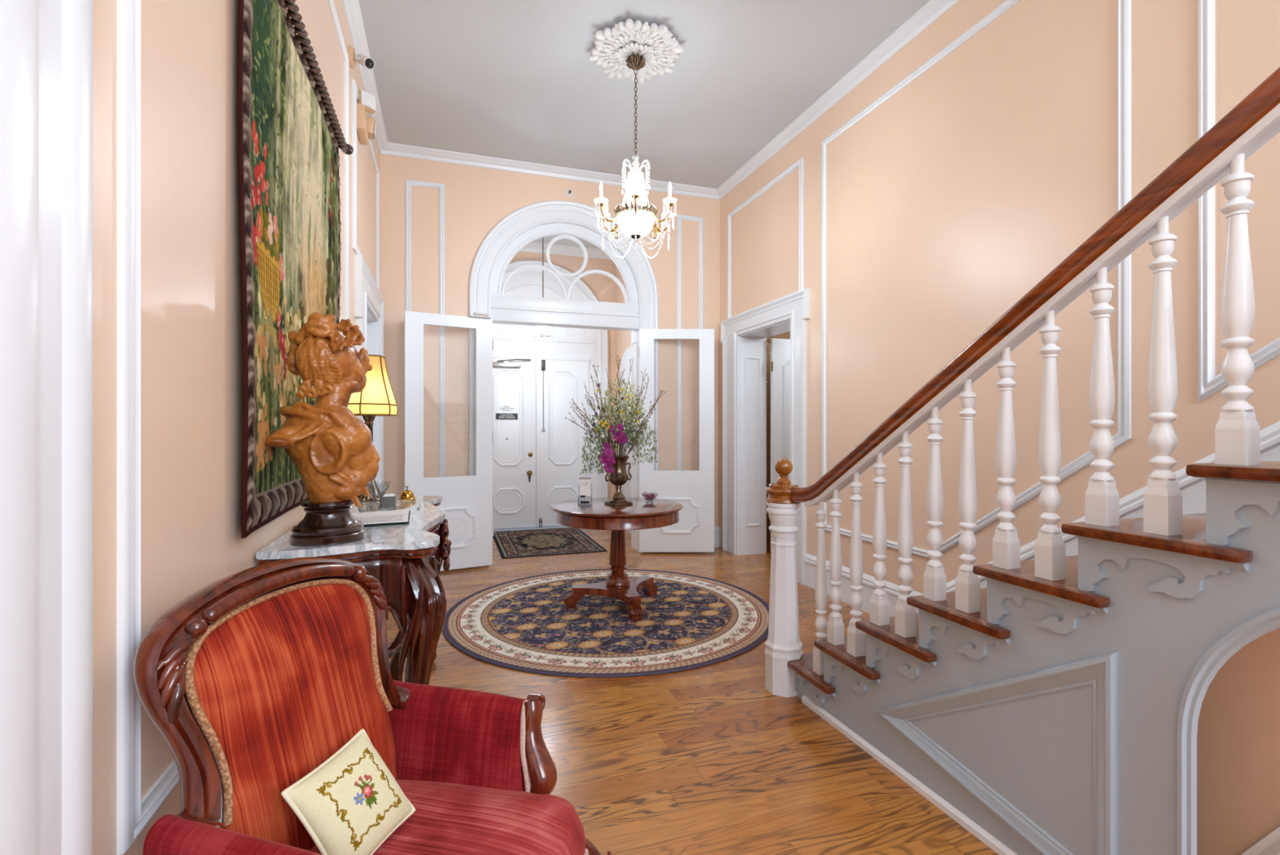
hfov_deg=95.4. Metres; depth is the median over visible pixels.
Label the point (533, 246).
crown molding
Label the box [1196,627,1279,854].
wall
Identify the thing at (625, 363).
door
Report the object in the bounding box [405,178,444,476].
trim panel
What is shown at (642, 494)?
dish
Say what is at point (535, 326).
lantern
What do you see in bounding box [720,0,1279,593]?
wall
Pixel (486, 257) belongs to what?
door frame
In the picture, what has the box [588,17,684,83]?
ceiling medallion
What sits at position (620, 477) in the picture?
urn
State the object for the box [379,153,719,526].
wall
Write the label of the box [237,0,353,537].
tapestry
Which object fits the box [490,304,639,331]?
trim
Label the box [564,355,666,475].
flower arrangement
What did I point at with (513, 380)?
door
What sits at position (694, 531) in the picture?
door
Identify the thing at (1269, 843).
trim
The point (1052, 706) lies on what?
staircase
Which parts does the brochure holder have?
printed panel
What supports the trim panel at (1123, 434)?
attached to the wall at (953, 197)
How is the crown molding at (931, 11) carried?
attached to the wall at (953, 197)
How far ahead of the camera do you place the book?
2.52 m
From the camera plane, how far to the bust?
2.03 m
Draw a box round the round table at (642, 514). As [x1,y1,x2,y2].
[551,497,683,621]
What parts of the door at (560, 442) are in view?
pull chain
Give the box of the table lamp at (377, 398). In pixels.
[347,354,398,502]
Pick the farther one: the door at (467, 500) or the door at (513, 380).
the door at (513, 380)
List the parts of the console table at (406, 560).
under moulding, leg, leg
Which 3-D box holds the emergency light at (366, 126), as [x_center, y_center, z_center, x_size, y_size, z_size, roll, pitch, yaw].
[-1.954,-2.206,4.184,0.124,0.302,0.273,0,0,-18]
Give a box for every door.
[404,311,493,570]
[492,357,536,528]
[536,359,588,526]
[618,346,631,533]
[638,328,714,551]
[770,337,790,551]
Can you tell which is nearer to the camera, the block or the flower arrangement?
the block
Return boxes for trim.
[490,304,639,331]
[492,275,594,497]
[1238,824,1279,854]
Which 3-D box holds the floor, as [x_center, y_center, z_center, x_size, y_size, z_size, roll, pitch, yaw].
[0.701,1.380,2.971,6.400,0.060,11.600,0,0,-18]
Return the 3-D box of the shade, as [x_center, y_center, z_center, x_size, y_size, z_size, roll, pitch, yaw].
[-0.030,-1.407,4.062,0.272,0.158,0.269,0,0,-18]
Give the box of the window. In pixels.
[490,222,638,314]
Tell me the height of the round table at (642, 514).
0.756 m
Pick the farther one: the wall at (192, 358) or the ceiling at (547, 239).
the ceiling at (547, 239)
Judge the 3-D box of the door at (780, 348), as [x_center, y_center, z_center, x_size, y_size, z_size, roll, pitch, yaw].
[1.816,0.190,6.348,0.897,2.280,0.061,0,0,-18]
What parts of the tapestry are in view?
hanging rod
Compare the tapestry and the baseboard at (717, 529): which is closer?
the tapestry
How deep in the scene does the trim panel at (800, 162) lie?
5.13 m
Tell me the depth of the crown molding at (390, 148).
5.88 m
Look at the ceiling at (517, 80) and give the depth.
4.38 m
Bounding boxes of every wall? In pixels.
[93,0,379,854]
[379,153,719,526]
[510,250,631,497]
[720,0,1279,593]
[766,331,790,539]
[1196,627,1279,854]
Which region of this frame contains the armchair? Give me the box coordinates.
[133,556,611,854]
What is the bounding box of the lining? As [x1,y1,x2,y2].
[489,220,640,332]
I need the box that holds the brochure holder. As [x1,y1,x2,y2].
[577,477,591,505]
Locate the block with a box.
[378,493,396,507]
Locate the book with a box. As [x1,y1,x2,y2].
[351,509,410,527]
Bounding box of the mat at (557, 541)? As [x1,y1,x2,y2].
[493,527,607,558]
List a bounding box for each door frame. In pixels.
[468,200,658,552]
[502,259,608,497]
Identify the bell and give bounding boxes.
[397,485,416,499]
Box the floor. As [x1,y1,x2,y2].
[386,527,998,854]
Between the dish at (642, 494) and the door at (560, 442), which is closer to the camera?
the dish at (642, 494)
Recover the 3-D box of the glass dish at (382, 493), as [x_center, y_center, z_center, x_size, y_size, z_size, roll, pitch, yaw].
[-1.301,0.338,2.877,0.132,0.135,0.129,0,0,-18]
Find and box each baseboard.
[714,526,720,547]
[804,421,1279,616]
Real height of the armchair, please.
1.039 m
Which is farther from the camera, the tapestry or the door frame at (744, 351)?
the door frame at (744, 351)
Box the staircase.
[764,66,1279,854]
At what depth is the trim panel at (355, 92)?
3.93 m
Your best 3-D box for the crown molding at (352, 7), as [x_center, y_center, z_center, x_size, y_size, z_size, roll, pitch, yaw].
[-0.969,-2.619,1.141,0.078,0.084,9.175,0,0,-18]
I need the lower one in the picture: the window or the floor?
the floor
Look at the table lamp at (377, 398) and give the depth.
3.19 m
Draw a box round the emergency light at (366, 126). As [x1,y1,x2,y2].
[356,88,377,145]
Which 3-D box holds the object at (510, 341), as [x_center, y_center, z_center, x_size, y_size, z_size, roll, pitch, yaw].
[-1.389,-0.340,7.774,1.600,3.380,0.063,0,0,-18]
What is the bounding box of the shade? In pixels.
[616,207,654,238]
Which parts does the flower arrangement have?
stem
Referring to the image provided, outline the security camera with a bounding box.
[348,45,374,69]
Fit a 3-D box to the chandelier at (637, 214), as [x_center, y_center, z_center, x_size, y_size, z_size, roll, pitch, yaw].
[-0.030,-1.909,4.062,0.625,1.340,0.604,0,0,-18]
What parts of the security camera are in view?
mount plate, arm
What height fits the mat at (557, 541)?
0.008 m
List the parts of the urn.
handle, handle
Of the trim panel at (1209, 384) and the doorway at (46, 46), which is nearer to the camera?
the doorway at (46, 46)
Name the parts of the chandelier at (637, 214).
arm, arm, arm, chain, arm, arm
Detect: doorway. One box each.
[0,0,93,854]
[355,253,383,492]
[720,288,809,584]
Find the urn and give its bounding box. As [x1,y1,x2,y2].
[604,455,632,506]
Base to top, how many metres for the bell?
0.073 m
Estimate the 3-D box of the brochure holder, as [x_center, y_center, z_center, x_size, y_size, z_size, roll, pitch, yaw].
[-0.413,0.480,4.392,0.104,0.207,0.058,0,0,1]
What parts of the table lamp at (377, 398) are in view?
lamp shade, shade trim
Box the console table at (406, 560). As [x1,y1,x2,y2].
[256,495,451,684]
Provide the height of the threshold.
0.022 m
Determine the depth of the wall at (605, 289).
8.06 m
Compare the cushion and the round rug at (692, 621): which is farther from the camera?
the round rug at (692, 621)
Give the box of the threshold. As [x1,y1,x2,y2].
[493,524,570,531]
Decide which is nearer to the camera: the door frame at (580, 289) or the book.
the book
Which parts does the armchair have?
arm, panel, frame, seat, arm, arm post, leg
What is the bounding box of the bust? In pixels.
[265,311,380,546]
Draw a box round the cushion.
[280,728,415,854]
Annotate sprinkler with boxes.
[565,188,573,196]
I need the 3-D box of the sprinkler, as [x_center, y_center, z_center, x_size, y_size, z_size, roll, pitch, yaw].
[-0.727,-2.436,6.032,0.084,0.084,0.049,0,0,-18]
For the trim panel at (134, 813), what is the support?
attached to the wall at (192, 358)
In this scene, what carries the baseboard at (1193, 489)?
attached to the wall at (953, 197)
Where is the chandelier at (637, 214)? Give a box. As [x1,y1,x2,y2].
[593,53,677,258]
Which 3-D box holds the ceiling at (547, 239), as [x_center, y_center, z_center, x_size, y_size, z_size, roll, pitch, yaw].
[-1.103,-2.480,7.122,2.290,0.060,1.665,0,0,-18]
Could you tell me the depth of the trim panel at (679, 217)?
6.43 m
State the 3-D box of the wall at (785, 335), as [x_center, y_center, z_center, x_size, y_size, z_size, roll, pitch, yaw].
[2.636,-0.200,5.483,1.945,3.100,3.750,0,0,-18]
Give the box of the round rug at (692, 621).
[442,568,768,677]
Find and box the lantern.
[533,236,551,340]
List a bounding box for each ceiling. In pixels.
[358,0,929,188]
[532,234,599,248]
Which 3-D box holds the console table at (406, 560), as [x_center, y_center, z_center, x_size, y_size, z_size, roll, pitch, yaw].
[-1.194,0.877,2.702,0.610,0.944,1.516,0,0,-18]
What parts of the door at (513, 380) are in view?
knob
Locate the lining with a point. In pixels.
(597, 232)
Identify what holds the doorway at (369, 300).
in the wall at (192, 358)
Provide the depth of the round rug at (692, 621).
3.95 m
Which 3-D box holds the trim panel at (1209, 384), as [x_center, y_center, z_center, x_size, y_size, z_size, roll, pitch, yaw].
[2.500,-1.228,1.750,0.022,2.245,1.348,0,0,-18]
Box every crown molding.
[342,0,387,153]
[380,142,719,199]
[520,241,611,259]
[716,0,959,199]
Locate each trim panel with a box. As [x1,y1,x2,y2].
[116,0,348,854]
[352,79,379,289]
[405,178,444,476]
[676,213,703,470]
[728,157,804,318]
[821,0,1131,559]
[1198,0,1279,401]
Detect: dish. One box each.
[366,480,391,510]
[641,493,657,502]
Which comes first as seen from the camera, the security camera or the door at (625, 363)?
the security camera

